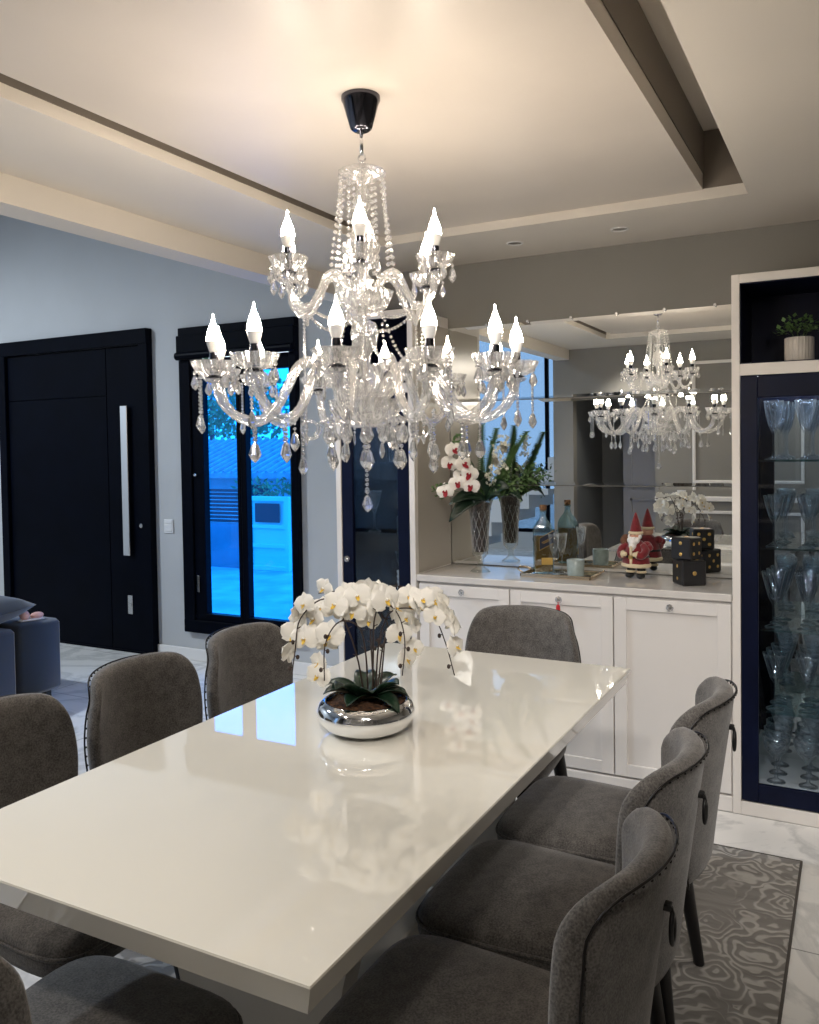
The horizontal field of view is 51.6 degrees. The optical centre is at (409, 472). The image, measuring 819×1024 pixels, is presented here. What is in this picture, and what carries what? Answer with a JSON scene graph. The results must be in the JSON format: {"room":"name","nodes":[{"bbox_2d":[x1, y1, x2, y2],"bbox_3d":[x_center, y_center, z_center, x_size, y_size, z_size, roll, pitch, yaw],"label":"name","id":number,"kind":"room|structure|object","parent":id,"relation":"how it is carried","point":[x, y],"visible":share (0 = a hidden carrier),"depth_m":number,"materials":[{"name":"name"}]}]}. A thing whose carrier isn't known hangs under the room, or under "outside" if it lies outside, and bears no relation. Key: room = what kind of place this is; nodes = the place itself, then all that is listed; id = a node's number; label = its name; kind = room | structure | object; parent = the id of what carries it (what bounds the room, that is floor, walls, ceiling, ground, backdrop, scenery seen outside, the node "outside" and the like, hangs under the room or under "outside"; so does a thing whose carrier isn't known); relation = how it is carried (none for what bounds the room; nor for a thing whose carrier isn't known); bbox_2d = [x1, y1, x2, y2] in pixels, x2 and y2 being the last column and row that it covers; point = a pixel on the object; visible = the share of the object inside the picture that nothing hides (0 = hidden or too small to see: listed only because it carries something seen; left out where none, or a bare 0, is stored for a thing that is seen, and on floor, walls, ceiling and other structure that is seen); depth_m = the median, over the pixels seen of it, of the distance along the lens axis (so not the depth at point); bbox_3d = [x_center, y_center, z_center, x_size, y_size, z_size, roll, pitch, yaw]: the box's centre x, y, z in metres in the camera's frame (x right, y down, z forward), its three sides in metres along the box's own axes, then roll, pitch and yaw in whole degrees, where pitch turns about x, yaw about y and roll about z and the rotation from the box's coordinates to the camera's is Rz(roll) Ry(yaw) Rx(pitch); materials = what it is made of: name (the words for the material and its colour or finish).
{"room":"dining room","nodes":[
{"label":"dining room","id":0,"kind":"room"},
{"bbox_2d":[0,215,344,665],"bbox_3d":[-2.496,-0.761,6.599,5.800,4.200,0.160,0,2,28],"label":"wall","id":1,"kind":"structure","parent":0,"point":[54,283],"depth_m":6.14,"materials":[{"name":"grey paint"}]},
{"bbox_2d":[0,328,158,653],"bbox_3d":[-2.565,0.143,6.633,1.650,2.393,0.225,0,2,28],"label":"door","id":2,"kind":"structure","parent":1,"relation":"in","point":[77,454],"depth_m":6.51,"materials":[{"name":"black wood"}]},
{"bbox_2d":[164,519,173,533],"bbox_3d":[-1.746,0.387,6.146,0.090,0.104,0.013,0,2,28],"label":"light switch","id":3,"kind":"object","parent":1,"relation":"attached to","point":[168,523],"visible":1,"depth_m":6.14,"materials":[{"name":"white plastic"}]},
{"bbox_2d":[174,316,303,641],"bbox_3d":[-1.157,0.054,5.832,1.018,2.157,0.193,0,2,28],"label":"window","id":4,"kind":"structure","parent":1,"relation":"in","point":[281,335],"depth_m":5.83,"materials":[{"name":"black metal"}]},
{"bbox_2d":[158,644,331,675],"bbox_3d":[-0.953,1.299,5.757,2.022,0.085,0.018,0,2,28],"label":"baseboard","id":5,"kind":"structure","parent":1,"relation":"attached to","point":[300,668],"depth_m":6.05,"materials":[{"name":"paint"}]},
{"bbox_2d":[0,172,344,304],"bbox_3d":[-1.254,-1.113,3.162,0.137,0.399,4.720,0,2,28],"label":"ceiling beam","id":6,"kind":"structure","parent":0,"point":[21,199],"depth_m":3.38,"materials":[{"name":"paint"}]},
{"bbox_2d":[317,691,414,739],"bbox_3d":[-0.112,0.624,2.193,0.254,0.083,0.254,0,2,28],"label":"bowl","id":7,"kind":"object","parent":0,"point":[365,718],"depth_m":2.11,"materials":[{"name":"silver metal"}]},
{"bbox_2d":[0,0,818,278],"bbox_3d":[0.692,-1.161,2.126,4.273,0.300,4.720,0,2,28],"label":"ceiling","id":8,"kind":"structure","parent":0,"point":[748,70],"depth_m":2.88,"materials":[{"name":"paint"}]},
{"bbox_2d":[0,0,702,236],"bbox_3d":[-0.185,-1.154,2.292,1.410,0.226,2.950,0,2,28],"label":"ceiling panel","id":9,"kind":"object","parent":8,"relation":"attached to","point":[488,110],"visible":0.88,"depth_m":2.32,"materials":[{"name":"white paint"}]},
{"bbox_2d":[191,88,537,511],"bbox_3d":[-0.127,-0.470,2.366,0.942,1.146,0.942,0,2,28],"label":"crystal chandelier","id":10,"kind":"object","parent":9,"relation":"hanging from","point":[360,105],"visible":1,"depth_m":2.30,"materials":[{"name":"crystal glass"},{"name":"dark chrome"},{"name":"glowing bulb glass"}]},
{"bbox_2d":[0,0,742,237],"bbox_3d":[-0.135,-1.153,2.265,1.618,0.225,2.949,0,2,28],"label":"ceiling recess","id":11,"kind":"structure","parent":8,"relation":"attached to","point":[708,148],"depth_m":2.69,"materials":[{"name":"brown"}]},
{"bbox_2d":[506,241,523,245],"bbox_3d":[0.487,-1.061,3.915,0.080,0.008,0.080,0,2,28],"label":"recessed light","id":12,"kind":"object","parent":8,"relation":"in","point":[511,243],"visible":1,"depth_m":3.92,"materials":[{"name":"white plastic"}]},
{"bbox_2d":[611,227,628,231],"bbox_3d":[0.915,-1.061,3.688,0.080,0.008,0.080,0,2,28],"label":"recessed light","id":13,"kind":"object","parent":8,"relation":"in","point":[616,229],"visible":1,"depth_m":3.69,"materials":[{"name":"white plastic"}]},
{"bbox_2d":[12,643,818,1023],"bbox_3d":[-2.534,1.539,2.000,10.050,0.120,8.450,0,2,28],"label":"floor","id":14,"kind":"structure","parent":0,"point":[77,662],"depth_m":3.18,"materials":[{"name":"tile"}]},
{"bbox_2d":[0,616,60,695],"bbox_3d":[-3.227,0.997,5.054,1.750,0.800,1.330,0,2,28],"label":"sofa","id":15,"kind":"object","parent":14,"relation":"on","point":[30,650],"visible":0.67,"depth_m":5.04,"materials":[{"name":"fabric"}]},
{"bbox_2d":[0,596,35,623],"bbox_3d":[-2.578,0.817,4.912,0.540,0.178,0.539,0,2,19],"label":"cushion","id":16,"kind":"object","parent":15,"relation":"on","point":[10,607],"visible":1,"depth_m":4.95,"materials":[{"name":"fabric"}]},
{"bbox_2d":[18,611,43,621],"bbox_3d":[-2.295,0.863,5.145,0.055,0.066,0.152,1,2,43],"label":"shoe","id":17,"kind":"object","parent":15,"relation":"on","point":[24,617],"visible":0.9,"depth_m":5.12,"materials":[{"name":"pink fabric"}]},
{"bbox_2d":[334,308,450,662],"bbox_3d":[-0.081,0.288,4.347,0.450,2.165,0.422,0,2,28],"label":"display cabinet","id":18,"kind":"object","parent":14,"relation":"on","point":[422,540],"visible":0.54,"depth_m":4.28,"materials":[{"name":"white paint"}]},
{"bbox_2d":[357,461,393,463],"bbox_3d":[-0.078,-0.055,4.352,0.377,0.008,0.343,0,2,28],"label":"glass shelf","id":19,"kind":"object","parent":18,"relation":"attached to","point":[358,462],"depth_m":4.40,"materials":[{"name":"clear glass"}]},
{"bbox_2d":[355,525,397,534],"bbox_3d":[-0.073,0.295,4.363,0.377,0.008,0.343,0,2,28],"label":"glass shelf","id":20,"kind":"object","parent":18,"relation":"attached to","point":[359,529],"depth_m":4.38,"materials":[{"name":"clear glass"}]},
{"bbox_2d":[378,412,398,643],"bbox_3d":[0.012,0.421,4.523,0.379,1.636,0.008,0,2,28],"label":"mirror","id":21,"kind":"object","parent":18,"relation":"on","point":[387,473],"depth_m":4.58,"materials":[{"name":"glass"}]},
{"bbox_2d":[114,843,802,1023],"bbox_3d":[-0.090,1.431,2.199,1.864,0.009,2.840,0,2,28],"label":"area rug","id":22,"kind":"object","parent":14,"relation":"on","point":[746,900],"visible":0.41,"depth_m":2.52,"materials":[{"name":"grey carpet"}]},
{"bbox_2d":[0,693,179,979],"bbox_3d":[-0.849,1.014,2.036,0.609,0.862,0.448,0,2,28],"label":"dining chair","id":23,"kind":"object","parent":22,"relation":"on","point":[39,750],"visible":0.44,"depth_m":2.18,"materials":[{"name":"fabric"}]},
{"bbox_2d":[0,955,242,1023],"bbox_3d":[-0.608,1.030,1.394,0.448,0.862,0.609,0,2,28],"label":"dining chair","id":24,"kind":"object","parent":22,"relation":"on","point":[96,989],"visible":1,"depth_m":1.54,"materials":[{"name":"fabric"}]},
{"bbox_2d":[84,651,202,771],"bbox_3d":[-0.619,0.997,2.480,0.609,0.862,0.448,0,2,28],"label":"dining chair","id":25,"kind":"object","parent":22,"relation":"on","point":[136,702],"visible":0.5,"depth_m":2.58,"materials":[{"name":"fabric"}]},
{"bbox_2d":[204,622,292,719],"bbox_3d":[-0.387,0.981,2.917,0.609,0.862,0.448,0,2,28],"label":"dining chair","id":26,"kind":"object","parent":22,"relation":"on","point":[245,665],"visible":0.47,"depth_m":3.02,"materials":[{"name":"fabric"}]},
{"bbox_2d":[0,642,630,1023],"bbox_3d":[-0.101,1.047,2.178,0.904,0.760,1.824,0,2,28],"label":"dining table","id":27,"kind":"object","parent":22,"relation":"on","point":[269,856],"visible":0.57,"depth_m":1.69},
{"bbox_2d":[280,577,462,739],"bbox_3d":[-0.097,0.468,2.186,0.469,0.395,0.254,-1,2,6],"label":"potted orchid","id":28,"kind":"object","parent":27,"relation":"on","point":[370,706],"visible":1,"depth_m":2.14,"materials":[{"name":"white plant"}]},
{"bbox_2d":[319,807,678,1023],"bbox_3d":[0.155,1.016,1.482,0.609,0.862,0.448,0,2,28],"label":"dining chair","id":29,"kind":"object","parent":22,"relation":"on","point":[606,948],"visible":1,"depth_m":1.40,"materials":[{"name":"fabric"}]},
{"bbox_2d":[465,605,580,798],"bbox_3d":[0.326,0.954,2.961,0.448,0.892,0.609,0,2,28],"label":"dining chair","id":30,"kind":"object","parent":22,"relation":"on","point":[539,632],"visible":0.34,"depth_m":3.15,"materials":[{"name":"fabric"}]},
{"bbox_2d":[415,727,709,1023],"bbox_3d":[0.353,1.000,1.904,0.609,0.862,0.448,0,2,28],"label":"dining chair","id":31,"kind":"object","parent":22,"relation":"on","point":[508,898],"visible":0.59,"depth_m":1.82,"materials":[{"name":"fabric"}]},
{"bbox_2d":[495,676,737,1023],"bbox_3d":[0.572,0.984,2.317,0.609,0.862,0.448,0,2,28],"label":"dining chair","id":32,"kind":"object","parent":22,"relation":"on","point":[571,815],"visible":0.6,"depth_m":2.21,"materials":[{"name":"fabric"}]},
{"bbox_2d":[419,581,732,811],"bbox_3d":[0.761,0.942,3.916,1.423,0.857,0.437,0,2,28],"label":"base cabinet","id":33,"kind":"object","parent":14,"relation":"on","point":[670,646],"visible":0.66,"depth_m":3.62,"materials":[{"name":"paint"}]},
{"bbox_2d":[417,564,731,601],"bbox_3d":[0.758,0.497,3.919,1.428,0.031,0.403,0,2,28],"label":"countertop","id":34,"kind":"structure","parent":33,"relation":"on","point":[606,583],"depth_m":3.78,"materials":[{"name":"stone"}]},
{"bbox_2d":[469,500,492,572],"bbox_3d":[0.344,0.306,4.134,0.132,0.350,0.132,0,2,28],"label":"crystal vase","id":35,"kind":"object","parent":34,"relation":"on","point":[479,513],"visible":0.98,"depth_m":4.10,"materials":[{"name":"clear glass"}]},
{"bbox_2d":[431,424,546,521],"bbox_3d":[0.391,-0.004,4.115,0.570,0.471,0.219,-1,2,-15],"label":"flower arrangement","id":36,"kind":"object","parent":35,"relation":"in","point":[476,484],"visible":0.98,"depth_m":4.07,"materials":[{"name":"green plant"}]},
{"bbox_2d":[517,565,604,579],"bbox_3d":[0.707,0.462,3.965,0.417,0.035,0.184,0,2,28],"label":"serving tray","id":37,"kind":"object","parent":34,"relation":"on","point":[588,575],"visible":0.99,"depth_m":3.93,"materials":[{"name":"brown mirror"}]},
{"bbox_2d":[534,505,552,571],"bbox_3d":[0.631,0.312,3.997,0.094,0.324,0.068,-1,2,4],"label":"liquor bottle","id":38,"kind":"object","parent":37,"relation":"on","point":[543,557],"visible":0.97,"depth_m":3.97,"materials":[{"name":"clear glass"}]},
{"bbox_2d":[548,534,559,574],"bbox_3d":[0.675,0.380,3.961,0.052,0.190,0.052,0,2,28],"label":"glass","id":39,"kind":"object","parent":37,"relation":"on","point":[548,534],"visible":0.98,"depth_m":3.96,"materials":[{"name":"clear glass"}]},
{"bbox_2d":[556,533,566,573],"bbox_3d":[0.717,0.378,3.990,0.052,0.190,0.052,0,2,28],"label":"glass","id":40,"kind":"object","parent":37,"relation":"on","point":[556,533],"visible":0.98,"depth_m":3.98,"materials":[{"name":"clear glass"}]},
{"bbox_2d":[567,558,584,576],"bbox_3d":[0.765,0.436,3.904,0.082,0.077,0.082,0,2,28],"label":"tumbler","id":41,"kind":"object","parent":37,"relation":"on","point":[575,566],"visible":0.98,"depth_m":3.87,"materials":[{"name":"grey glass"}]},
{"bbox_2d":[617,512,652,578],"bbox_3d":[1.027,0.329,3.857,0.167,0.300,0.134,1,2,42],"label":"figurine","id":42,"kind":"object","parent":34,"relation":"on","point":[634,552],"visible":1,"depth_m":3.83,"materials":[{"name":"red ceramic"}]},
{"bbox_2d":[673,559,705,585],"bbox_3d":[1.212,0.427,3.672,0.112,0.110,0.112,-1,2,-6],"label":"die","id":43,"kind":"object","parent":34,"relation":"on","point":[685,572],"visible":0.92,"depth_m":3.62,"materials":[{"name":"black wood"}]},
{"bbox_2d":[671,535,701,560],"bbox_3d":[1.202,0.324,3.679,0.100,0.098,0.100,-2,2,-41],"label":"die","id":44,"kind":"object","parent":43,"relation":"on","point":[689,548],"visible":1,"depth_m":3.65,"materials":[{"name":"black wood"}]},
{"bbox_2d":[731,266,818,827],"bbox_3d":[1.586,0.289,3.474,0.450,2.165,0.400,0,2,28],"label":"display cabinet","id":45,"kind":"object","parent":14,"relation":"on","point":[760,301],"visible":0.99,"depth_m":3.58,"materials":[{"name":"white paint"}]},
{"bbox_2d":[761,571,785,628],"bbox_3d":[1.467,0.509,3.415,0.087,0.225,0.087,-1,2,-15],"label":"goblet","id":46,"kind":"object","parent":45,"relation":"on","point":[763,573],"visible":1,"depth_m":3.41,"materials":[{"name":"clear glass"}]},
{"bbox_2d":[763,400,783,459],"bbox_3d":[1.458,-0.171,3.394,0.075,0.235,0.075,-2,2,-20],"label":"goblet","id":47,"kind":"object","parent":45,"relation":"on","point":[782,400],"visible":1,"depth_m":3.39,"materials":[{"name":"clear glass"}]},
{"bbox_2d":[763,495,784,546],"bbox_3d":[1.464,0.194,3.405,0.075,0.205,0.075,1,2,43],"label":"goblet","id":48,"kind":"object","parent":45,"relation":"on","point":[764,496],"visible":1,"depth_m":3.40,"materials":[{"name":"clear glass"}]},
{"bbox_2d":[763,651,786,710],"bbox_3d":[1.476,0.840,3.423,0.092,0.225,0.092,0,2,22],"label":"goblet","id":49,"kind":"object","parent":45,"relation":"on","point":[764,655],"visible":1,"depth_m":3.42,"materials":[{"name":"clear glass"}]},
{"bbox_2d":[761,730,790,783],"bbox_3d":[1.484,1.154,3.431,0.110,0.190,0.106,0,2,28],"label":"coupe glass","id":50,"kind":"object","parent":45,"relation":"on","point":[788,740],"visible":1,"depth_m":3.42,"materials":[{"name":"clear glass"}]},
{"bbox_2d":[768,494,787,544],"bbox_3d":[1.514,0.191,3.482,0.075,0.205,0.075,-2,2,-33],"label":"goblet","id":51,"kind":"object","parent":45,"relation":"on","point":[768,494],"visible":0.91,"depth_m":3.48,"materials":[{"name":"clear glass"}]},
{"bbox_2d":[764,723,792,775],"bbox_3d":[1.531,1.151,3.519,0.110,0.190,0.106,0,2,28],"label":"coupe glass","id":52,"kind":"object","parent":45,"relation":"on","point":[790,732],"visible":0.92,"depth_m":3.51,"materials":[{"name":"clear glass"}]},
{"bbox_2d":[766,568,790,624],"bbox_3d":[1.520,0.506,3.491,0.087,0.225,0.087,-3,2,-45],"label":"goblet","id":53,"kind":"object","parent":45,"relation":"on","point":[767,569],"visible":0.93,"depth_m":3.49,"materials":[{"name":"clear glass"}]},
{"bbox_2d":[766,646,791,704],"bbox_3d":[1.525,0.837,3.501,0.092,0.225,0.092,1,2,40],"label":"goblet","id":54,"kind":"object","parent":45,"relation":"on","point":[767,648],"visible":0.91,"depth_m":3.49,"materials":[{"name":"clear glass"}]},
{"bbox_2d":[768,401,789,458],"bbox_3d":[1.512,-0.174,3.469,0.075,0.235,0.075,0,2,38],"label":"goblet","id":55,"kind":"object","parent":45,"relation":"on","point":[787,402],"visible":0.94,"depth_m":3.47,"materials":[{"name":"clear glass"}]},
{"bbox_2d":[766,716,793,766],"bbox_3d":[1.578,1.147,3.607,0.110,0.190,0.106,0,2,28],"label":"coupe glass","id":56,"kind":"object","parent":45,"relation":"on","point":[791,725],"visible":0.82,"depth_m":3.60,"materials":[{"name":"clear glass"}]},
{"bbox_2d":[771,564,794,619],"bbox_3d":[1.571,0.503,3.568,0.087,0.225,0.087,1,2,40],"label":"goblet","id":57,"kind":"object","parent":45,"relation":"on","point":[772,566],"visible":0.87,"depth_m":3.56,"materials":[{"name":"clear glass"}]},
{"bbox_2d":[773,402,792,458],"bbox_3d":[1.563,-0.177,3.546,0.075,0.235,0.075,0,2,33],"label":"goblet","id":58,"kind":"object","parent":45,"relation":"on","point":[775,402],"visible":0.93,"depth_m":3.54,"materials":[{"name":"clear glass"}]},
{"bbox_2d":[771,642,795,698],"bbox_3d":[1.578,0.834,3.577,0.092,0.225,0.092,1,2,44],"label":"goblet","id":59,"kind":"object","parent":45,"relation":"on","point":[773,646],"visible":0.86,"depth_m":3.57,"materials":[{"name":"clear glass"}]},
{"bbox_2d":[774,493,792,542],"bbox_3d":[1.570,0.188,3.557,0.075,0.205,0.075,0,2,23],"label":"goblet","id":60,"kind":"object","parent":45,"relation":"on","point":[774,493],"visible":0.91,"depth_m":3.56,"materials":[{"name":"clear glass"}]},
{"bbox_2d":[758,396,818,762],"bbox_3d":[1.675,0.422,3.640,0.379,1.636,0.008,0,2,28],"label":"mirror","id":61,"kind":"object","parent":45,"relation":"on","point":[780,478],"depth_m":3.66,"materials":[{"name":"glass"}]},
{"bbox_2d":[758,538,818,551],"bbox_3d":[1.590,0.296,3.479,0.377,0.008,0.343,0,2,28],"label":"glass shelf","id":62,"kind":"object","parent":45,"relation":"attached to","point":[762,542],"depth_m":3.47,"materials":[{"name":"clear glass"}]},
{"bbox_2d":[758,458,818,461],"bbox_3d":[1.585,-0.054,3.469,0.377,0.008,0.343,0,2,28],"label":"glass shelf","id":63,"kind":"object","parent":45,"relation":"attached to","point":[759,459],"depth_m":3.46,"materials":[{"name":"clear glass"}]},
{"bbox_2d":[759,613,818,634],"bbox_3d":[1.595,0.622,3.489,0.377,0.008,0.343,0,2,28],"label":"glass shelf","id":64,"kind":"object","parent":45,"relation":"attached to","point":[793,625],"depth_m":3.50,"materials":[{"name":"clear glass"}]},
{"bbox_2d":[773,313,818,360],"bbox_3d":[1.557,-0.538,3.386,0.185,0.195,0.198,-1,2,-16],"label":"potted plant","id":65,"kind":"object","parent":45,"relation":"in","point":[797,347],"visible":0.86,"depth_m":3.35,"materials":[{"name":"green plant"}]},
{"bbox_2d":[794,399,816,459],"bbox_3d":[1.560,-0.171,3.340,0.075,0.235,0.075,-1,2,8],"label":"goblet","id":66,"kind":"object","parent":45,"relation":"on","point":[815,400],"visible":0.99,"depth_m":3.34,"materials":[{"name":"clear glass"}]},
{"bbox_2d":[793,735,818,789],"bbox_3d":[1.588,1.154,3.376,0.110,0.190,0.106,0,2,28],"label":"coupe glass","id":67,"kind":"object","parent":45,"relation":"on","point":[795,742],"visible":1,"depth_m":3.37,"materials":[{"name":"clear glass"}]},
{"bbox_2d":[794,653,818,714],"bbox_3d":[1.581,0.840,3.367,0.092,0.225,0.092,0,2,20],"label":"goblet","id":68,"kind":"object","parent":45,"relation":"on","point":[796,658],"visible":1,"depth_m":3.36,"materials":[{"name":"clear glass"}]},
{"bbox_2d":[794,572,818,630],"bbox_3d":[1.575,0.510,3.358,0.087,0.225,0.087,0,2,31],"label":"goblet","id":69,"kind":"object","parent":45,"relation":"on","point":[795,572],"visible":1,"depth_m":3.35,"materials":[{"name":"clear glass"}]},
{"bbox_2d":[796,496,816,548],"bbox_3d":[1.569,0.194,3.349,0.075,0.205,0.075,0,2,27],"label":"goblet","id":70,"kind":"object","parent":45,"relation":"on","point":[796,496],"visible":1,"depth_m":3.35,"materials":[{"name":"clear glass"}]},
{"bbox_2d":[795,727,818,780],"bbox_3d":[1.635,1.151,3.464,0.110,0.190,0.106,0,2,28],"label":"coupe glass","id":71,"kind":"object","parent":45,"relation":"on","point":[797,729],"visible":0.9,"depth_m":3.46,"materials":[{"name":"clear glass"}]},
{"bbox_2d":[796,720,818,771],"bbox_3d":[1.682,1.147,3.552,0.110,0.190,0.106,0,2,28],"label":"coupe glass","id":72,"kind":"object","parent":45,"relation":"on","point":[798,722],"visible":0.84,"depth_m":3.55,"materials":[{"name":"clear glass"}]},
{"bbox_2d":[796,649,818,708],"bbox_3d":[1.625,0.837,3.448,0.092,0.225,0.092,1,2,42],"label":"goblet","id":73,"kind":"object","parent":45,"relation":"on","point":[797,651],"visible":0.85,"depth_m":3.44,"materials":[{"name":"clear glass"}]},
{"bbox_2d":[797,569,818,626],"bbox_3d":[1.622,0.506,3.437,0.087,0.225,0.087,1,2,40],"label":"goblet","id":74,"kind":"object","parent":45,"relation":"on","point":[798,570],"visible":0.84,"depth_m":3.44,"materials":[{"name":"clear glass"}]},
{"bbox_2d":[798,400,818,458],"bbox_3d":[1.608,-0.174,3.419,0.075,0.235,0.075,-2,2,-24],"label":"goblet","id":75,"kind":"object","parent":45,"relation":"on","point":[817,400],"visible":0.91,"depth_m":3.42,"materials":[{"name":"clear glass"}]},
{"bbox_2d":[799,494,818,545],"bbox_3d":[1.620,0.191,3.426,0.075,0.205,0.075,-1,2,-3],"label":"goblet","id":76,"kind":"object","parent":45,"relation":"on","point":[801,495],"visible":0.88,"depth_m":3.42,"materials":[{"name":"clear glass"}]},
{"bbox_2d":[799,644,818,702],"bbox_3d":[1.674,0.834,3.526,0.092,0.225,0.092,0,2,35],"label":"goblet","id":77,"kind":"object","parent":45,"relation":"on","point":[800,647],"visible":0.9,"depth_m":3.53,"materials":[{"name":"clear glass"}]},
{"bbox_2d":[799,566,818,622],"bbox_3d":[1.666,0.503,3.518,0.087,0.225,0.087,0,2,15],"label":"goblet","id":78,"kind":"object","parent":45,"relation":"on","point":[800,568],"visible":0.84,"depth_m":3.52,"materials":[{"name":"clear glass"}]},
{"bbox_2d":[800,401,818,458],"bbox_3d":[1.655,-0.177,3.497,0.075,0.235,0.075,0,2,35],"label":"goblet","id":79,"kind":"object","parent":45,"relation":"on","point":[803,401],"visible":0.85,"depth_m":3.50,"materials":[{"name":"clear glass"}]},
{"bbox_2d":[802,493,818,543],"bbox_3d":[1.667,0.188,3.505,0.075,0.205,0.075,-3,2,-44],"label":"goblet","id":80,"kind":"object","parent":45,"relation":"on","point":[804,500],"visible":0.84,"depth_m":3.50,"materials":[{"name":"clear glass"}]},
{"bbox_2d":[344,220,818,579],"bbox_3d":[1.569,0.144,3.779,4.273,2.436,0.108,0,2,28],"label":"wall","id":81,"kind":"structure","parent":0,"point":[695,270],"depth_m":4.01,"materials":[{"name":"paint"}]},
{"bbox_2d":[449,303,731,577],"bbox_3d":[0.842,-0.143,4.081,1.430,1.227,0.020,0,2,28],"label":"wall mirror","id":82,"kind":"object","parent":81,"relation":"attached to","point":[613,443],"visible":0.84,"depth_m":4.03,"materials":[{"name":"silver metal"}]},
{"label":"outside","id":83,"kind":"structure","parent":0,"visible":0},
{"bbox_2d":[211,531,292,619],"bbox_3d":[2.568,0.887,24.025,42.000,0.100,35.240,0,2,28],"label":"ground","id":84,"kind":"structure","parent":83,"point":[273,590],"depth_m":9.49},
{"bbox_2d":[210,522,238,567],"bbox_3d":[-4.240,0.986,12.571,4.720,0.600,0.150,0,2,28],"label":"wall","id":85,"kind":"structure","parent":84,"relation":"on","point":[224,535],"depth_m":11.57,"materials":[{"name":"paint"}]},
{"bbox_2d":[210,489,237,522],"bbox_3d":[-4.261,0.453,12.551,4.700,0.468,0.070,0,2,28],"label":"fence","id":86,"kind":"object","parent":85,"relation":"on","point":[221,495],"visible":0.02,"depth_m":11.62,"materials":[{"name":"grey"}]},
{"bbox_2d":[203,358,255,439],"bbox_3d":[-6.646,-1.589,28.414,3.597,4.872,3.693,0,2,28],"label":"tree","id":87,"kind":"object","parent":84,"relation":"on","point":[234,396],"visible":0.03,"depth_m":28.19,"materials":[{"name":"green plant"}]},
{"bbox_2d":[207,369,289,439],"bbox_3d":[-4.617,-1.110,24.532,3.157,4.088,3.097,0,2,28],"label":"tree","id":88,"kind":"object","parent":84,"relation":"on","point":[278,419],"visible":0.54,"depth_m":24.07,"materials":[{"name":"green plant"}]},
{"bbox_2d":[208,437,291,530],"bbox_3d":[-1.704,0.153,17.898,8.800,1.867,4.012,0,2,28],"label":"house","id":89,"kind":"structure","parent":84,"relation":"on","point":[271,465],"depth_m":17.22,"materials":[{"name":"tile"}]},
{"bbox_2d":[231,475,290,496],"bbox_3d":[-1.740,0.643,11.588,1.494,1.269,0.457,0,2,28],"label":"hedge","id":90,"kind":"object","parent":84,"relation":"on","point":[287,486],"visible":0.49,"depth_m":11.62,"materials":[{"name":"green plant"}]},
{"bbox_2d":[252,496,291,571],"bbox_3d":[-1.854,0.799,11.220,0.670,0.986,0.085,0,2,28],"label":"gate","id":91,"kind":"object","parent":84,"relation":"on","point":[271,515],"visible":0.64,"depth_m":11.17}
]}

